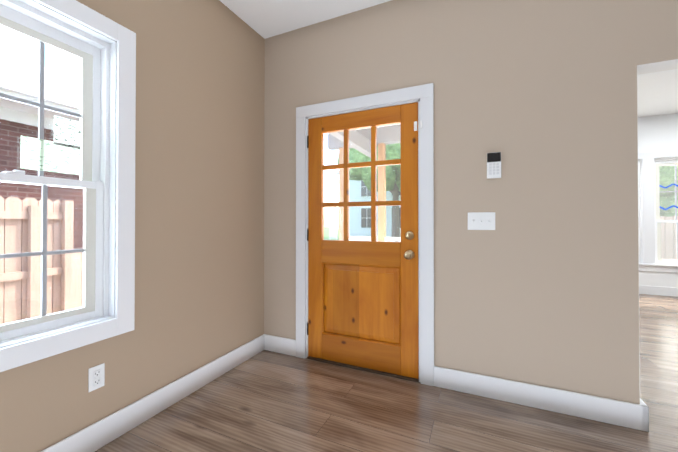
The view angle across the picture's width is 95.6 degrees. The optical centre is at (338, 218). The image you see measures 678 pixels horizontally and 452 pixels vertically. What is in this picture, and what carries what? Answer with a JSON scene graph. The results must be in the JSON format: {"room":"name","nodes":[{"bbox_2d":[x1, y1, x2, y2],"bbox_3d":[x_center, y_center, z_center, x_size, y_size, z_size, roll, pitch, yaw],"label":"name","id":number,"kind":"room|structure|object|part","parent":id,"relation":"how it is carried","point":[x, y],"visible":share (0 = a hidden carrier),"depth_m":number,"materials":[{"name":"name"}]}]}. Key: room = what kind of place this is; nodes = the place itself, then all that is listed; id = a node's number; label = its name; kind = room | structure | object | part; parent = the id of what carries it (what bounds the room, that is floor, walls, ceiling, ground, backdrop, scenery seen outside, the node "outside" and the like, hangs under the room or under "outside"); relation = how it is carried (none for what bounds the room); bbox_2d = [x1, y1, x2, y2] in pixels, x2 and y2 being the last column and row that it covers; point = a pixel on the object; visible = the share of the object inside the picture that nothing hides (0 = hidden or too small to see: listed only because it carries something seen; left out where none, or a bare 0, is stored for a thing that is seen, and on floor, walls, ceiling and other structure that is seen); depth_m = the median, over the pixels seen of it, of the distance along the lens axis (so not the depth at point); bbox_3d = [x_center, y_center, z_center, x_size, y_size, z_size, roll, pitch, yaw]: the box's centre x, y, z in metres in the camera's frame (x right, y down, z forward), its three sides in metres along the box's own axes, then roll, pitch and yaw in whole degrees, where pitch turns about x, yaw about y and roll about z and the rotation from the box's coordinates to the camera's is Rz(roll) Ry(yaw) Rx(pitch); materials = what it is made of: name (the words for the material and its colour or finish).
{"room":"entryway","nodes":[
{"label":"entryway","id":0,"kind":"room"},
{"bbox_2d":[0,0,264,451],"bbox_3d":[-1.817,-0.264,0.389,0.160,3.000,5.500,0,0,24],"label":"wall","id":1,"kind":"structure","parent":0,"point":[199,192],"depth_m":1.96,"materials":[{"name":"beige paint"}]},
{"bbox_2d":[0,0,135,371],"bbox_3d":[-1.400,-0.210,1.322,0.208,1.633,0.900,0,0,24],"label":"window","id":2,"kind":"structure","parent":1,"relation":"in","point":[50,17],"depth_m":1.57,"materials":[{"name":"white"}]},
{"bbox_3d":[-1.423,-0.525,1.335,0.017,0.672,0.612,0,0,24],"label":"glass","id":3,"kind":"part","parent":2,"relation":"part of","materials":[{"name":"clear glass"}]},
{"bbox_3d":[-1.392,0.157,1.315,0.017,0.636,0.612,0,0,24],"label":"glass","id":4,"kind":"part","parent":2,"relation":"part of","materials":[{"name":"clear glass"}]},
{"bbox_3d":[-1.423,-0.532,1.335,0.030,0.750,0.674,0,0,24],"label":"left window sash","id":5,"kind":"part","parent":2,"relation":"part of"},
{"bbox_2d":[20,136,80,174],"bbox_3d":[-1.357,-0.294,1.456,0.001,0.145,0.225,0,0,24],"label":"window sticker","id":6,"kind":"object","parent":2,"relation":"attached to","point":[42,155],"visible":1,"depth_m":1.44,"materials":[{"name":"white paper"}]},
{"bbox_3d":[-1.392,0.157,1.315,0.030,0.699,0.674,0,0,24],"label":"left window sash","id":7,"kind":"part","parent":2,"relation":"part of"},
{"bbox_2d":[3,170,101,181],"bbox_3d":[-1.392,-0.201,1.318,0.038,0.016,0.666,0,0,24],"label":"lock","id":8,"kind":"object","parent":2,"relation":"attached to","point":[18,171],"visible":0.9,"depth_m":1.31,"materials":[{"name":"white plastic"}]},
{"bbox_2d":[54,115,80,149],"bbox_3d":[-1.332,-0.421,1.509,0.001,0.140,0.110,0,0,24],"label":"window sticker","id":9,"kind":"object","parent":2,"relation":"attached to","point":[67,132],"visible":1,"depth_m":1.51,"materials":[{"name":"white paper"}]},
{"bbox_2d":[88,363,104,391],"bbox_3d":[-1.204,0.789,1.527,0.009,0.115,0.070,0,0,24],"label":"electrical outlet","id":10,"kind":"object","parent":1,"relation":"attached to","point":[96,377],"visible":1,"depth_m":1.52,"materials":[{"name":"white plastic"}]},
{"bbox_2d":[41,334,264,451],"bbox_3d":[-1.732,1.068,0.351,0.019,0.135,5.200,0,0,24],"label":"baseboard","id":11,"kind":"structure","parent":1,"relation":"attached to","point":[99,434],"depth_m":1.77,"materials":[{"name":"white wood"}]},
{"bbox_2d":[95,294,677,451],"bbox_3d":[2.294,1.189,0.772,7.320,0.100,9.620,0,0,24],"label":"floor","id":12,"kind":"structure","parent":0,"point":[266,401],"depth_m":1.78,"materials":[{"name":"brown wood"}]},
{"bbox_2d":[219,0,677,116],"bbox_3d":[2.294,-1.691,0.794,7.320,0.140,9.620,0,0,24],"label":"ceiling","id":13,"kind":"structure","parent":0,"point":[264,19],"depth_m":2.48,"materials":[{"name":"white paint"}]},
{"bbox_2d":[264,0,677,403],"bbox_3d":[2.551,-0.257,1.347,7.320,3.000,0.140,0,0,24],"label":"wall","id":14,"kind":"structure","parent":0,"point":[539,285],"depth_m":1.93,"materials":[{"name":"beige paint"}]},
{"bbox_2d":[265,334,295,355],"bbox_3d":[-0.499,1.086,2.638,0.310,0.135,0.015,0,0,24],"label":"baseboard","id":15,"kind":"structure","parent":14,"relation":"attached to","point":[277,344],"depth_m":2.63,"materials":[{"name":"white wood"}]},
{"bbox_2d":[307,356,418,381],"bbox_3d":[0.184,1.144,2.422,0.902,0.016,0.182,0,0,24],"label":"door sill","id":16,"kind":"structure","parent":14,"relation":"attached to","point":[366,369],"depth_m":2.32,"materials":[{"name":"brown wood"}]},
{"bbox_2d":[307,102,418,378],"bbox_3d":[0.143,0.152,2.349,0.904,1.962,0.116,0,0,24],"label":"door","id":17,"kind":"structure","parent":14,"relation":"in","point":[363,304],"depth_m":2.34,"materials":[{"name":"brown wood"}]},
{"bbox_3d":[-0.253,0.136,2.555,0.014,1.647,0.041,0,0,24],"label":"door hinges","id":18,"kind":"part","parent":17,"relation":"part of","materials":[{"name":"black metal"}]},
{"bbox_3d":[0.161,-0.266,2.383,0.656,0.885,0.004,0,0,24],"label":"glass","id":19,"kind":"part","parent":17,"relation":"part of","materials":[{"name":"clear glass"}]},
{"bbox_3d":[0.491,0.189,2.166,0.066,0.201,0.072,0,0,24],"label":"door hardware","id":20,"kind":"part","parent":17,"relation":"part of","materials":[{"name":"metal"}]},
{"bbox_2d":[296,83,433,385],"bbox_3d":[0.177,0.108,2.414,1.112,2.088,0.158,0,0,24],"label":"door frame","id":21,"kind":"structure","parent":14,"relation":"attached to","point":[424,93],"depth_m":2.18,"materials":[{"name":"white wood"}]},
{"bbox_2d":[468,212,494,229],"bbox_3d":[0.924,0.016,1.995,0.164,0.115,0.024,0,0,24],"label":"switch plate","id":22,"kind":"object","parent":14,"relation":"attached to","point":[481,220],"visible":1,"depth_m":2.00,"materials":[{"name":"white plastic"}]},
{"bbox_2d":[487,152,500,178],"bbox_3d":[0.992,-0.342,1.967,0.082,0.165,0.024,0,0,24],"label":"keypad","id":23,"kind":"object","parent":14,"relation":"attached to","point":[493,164],"visible":1,"depth_m":1.96,"materials":[{"name":"white plastic"}]},
{"bbox_2d":[434,366,648,431],"bbox_3d":[1.165,1.080,1.893,1.112,0.135,0.035,0,0,24],"label":"baseboard","id":24,"kind":"structure","parent":14,"relation":"attached to","point":[615,412],"depth_m":1.83,"materials":[{"name":"white wood"}]},
{"bbox_2d":[637,59,677,398],"bbox_3d":[2.178,0.150,1.514,1.121,1.990,0.139,0,0,24],"label":"door frame","id":25,"kind":"structure","parent":14,"relation":"attached to","point":[657,66],"depth_m":1.69,"materials":[{"name":"white paint"}]},
{"bbox_2d":[638,113,677,287],"bbox_3d":[5.358,-0.231,4.586,4.890,3.000,0.160,0,0,24],"label":"wall","id":26,"kind":"structure","parent":0,"point":[657,133],"depth_m":4.71,"materials":[{"name":"white paint"}]},
{"bbox_2d":[638,150,677,272],"bbox_3d":[4.817,-0.107,4.820,2.000,1.835,0.240,0,0,24],"label":"window frame","id":27,"kind":"structure","parent":26,"relation":"in","point":[640,209],"depth_m":4.74,"materials":[{"name":"white wood"}]},
{"bbox_2d":[639,285,677,296],"bbox_3d":[5.313,1.101,4.500,4.590,0.135,0.015,0,0,24],"label":"baseboard","id":28,"kind":"structure","parent":26,"relation":"attached to","point":[659,290],"depth_m":4.68,"materials":[{"name":"white wood"}]},
{"bbox_2d":[654,157,677,264],"bbox_3d":[5.264,-0.121,4.644,0.850,1.660,0.190,0,0,24],"label":"window","id":29,"kind":"structure","parent":26,"relation":"in","point":[666,158],"depth_m":4.75,"materials":[{"name":"white"}]},
{"bbox_3d":[5.271,-0.424,4.662,0.774,0.963,0.030,0,0,24],"label":"far window sash","id":30,"kind":"part","parent":29,"relation":"part of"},
{"bbox_3d":[5.257,0.353,4.624,0.774,0.663,0.030,0,0,24],"label":"far window sash","id":31,"kind":"part","parent":29,"relation":"part of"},
{"bbox_2d":[659,184,677,209],"bbox_3d":[5.259,-0.338,4.656,0.659,0.410,0.001,0,0,24],"label":"tape","id":32,"kind":"object","parent":29,"relation":"attached to","point":[672,205],"visible":1,"depth_m":4.74,"materials":[{"name":"blue"}]},
{"bbox_3d":[5.271,-0.417,4.662,0.712,0.885,0.017,0,0,24],"label":"glass","id":33,"kind":"part","parent":29,"relation":"part of","materials":[{"name":"clear glass"}]},
{"bbox_3d":[5.257,0.353,4.624,0.712,0.600,0.017,0,0,24],"label":"glass","id":34,"kind":"part","parent":29,"relation":"part of","materials":[{"name":"clear glass"}]},
{"label":"outside","id":35,"kind":"structure","parent":0,"visible":0},
{"bbox_2d":[324,227,390,241],"bbox_3d":[10.095,1.845,14.302,90.000,0.200,110.000,0,0,24],"label":"ground","id":36,"kind":"structure","parent":35,"point":[332,233],"depth_m":40.66,"materials":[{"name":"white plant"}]},
{"bbox_2d":[0,119,82,323],"bbox_3d":[-9.031,-0.006,2.689,6.000,3.320,21.000,0,0,24],"label":"brick wall","id":37,"kind":"structure","parent":36,"relation":"on","point":[11,152],"depth_m":4.75,"materials":[{"name":"red brick"}]},
{"bbox_2d":[0,77,79,129],"bbox_3d":[-6.132,-1.691,1.385,0.770,0.430,21.600,0,0,24],"label":"trim","id":38,"kind":"structure","parent":37,"relation":"attached to","point":[16,113],"depth_m":4.57,"materials":[{"name":"white"}]},
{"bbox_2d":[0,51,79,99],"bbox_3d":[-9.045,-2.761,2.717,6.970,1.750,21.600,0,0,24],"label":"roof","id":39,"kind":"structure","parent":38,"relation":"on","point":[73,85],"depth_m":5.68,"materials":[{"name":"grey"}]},
{"bbox_2d":[328,124,400,241],"bbox_3d":[0.735,0.062,3.681,2.780,3.200,2.610,0,0,24],"label":"porch","id":40,"kind":"object","parent":36,"relation":"on","point":[388,134],"depth_m":4.67,"materials":[{"name":"grey"}]},
{"bbox_3d":[1.187,0.688,4.465,2.370,0.820,0.070,0,0,24],"label":"railing","id":41,"kind":"part","parent":40,"relation":"part of","materials":[{"name":"white wood"}]},
{"bbox_2d":[335,171,400,240],"bbox_3d":[7.572,-2.396,28.116,12.800,8.500,10.000,0,0,24],"label":"house","id":42,"kind":"structure","parent":36,"relation":"on","point":[355,210],"depth_m":25.64,"materials":[{"name":"white"}]},
{"bbox_2d":[337,143,400,241],"bbox_3d":[3.467,-2.498,20.182,7.687,8.579,7.406,0,0,24],"label":"tree","id":43,"kind":"object","parent":36,"relation":"on","point":[354,157],"depth_m":18.07,"materials":[{"name":"green plant"}]},
{"bbox_2d":[659,165,677,228],"bbox_3d":[8.470,0.018,8.102,5.940,4.114,2.734,0,0,24],"label":"tree","id":44,"kind":"object","parent":36,"relation":"on","point":[671,177],"depth_m":7.77,"materials":[{"name":"green plant"}]},
{"bbox_2d":[660,216,677,259],"bbox_3d":[7.810,0.806,6.810,12.047,1.762,0.054,0,0,24],"label":"fence","id":45,"kind":"object","parent":36,"relation":"on","point":[672,241],"depth_m":6.95,"materials":[{"name":"brown wood"}]},
{"bbox_3d":[-4.279,1.627,0.516,4.440,0.020,21.000,0,0,24],"label":"yard","id":46,"kind":"structure","parent":36,"relation":"on","visible":0},
{"bbox_2d":[0,196,82,324],"bbox_3d":[-4.164,0.689,2.668,0.107,1.930,17.000,0,0,24],"label":"fence","id":47,"kind":"object","parent":46,"relation":"on","point":[24,262],"depth_m":3.69,"materials":[{"name":"brown wood"}]}
]}

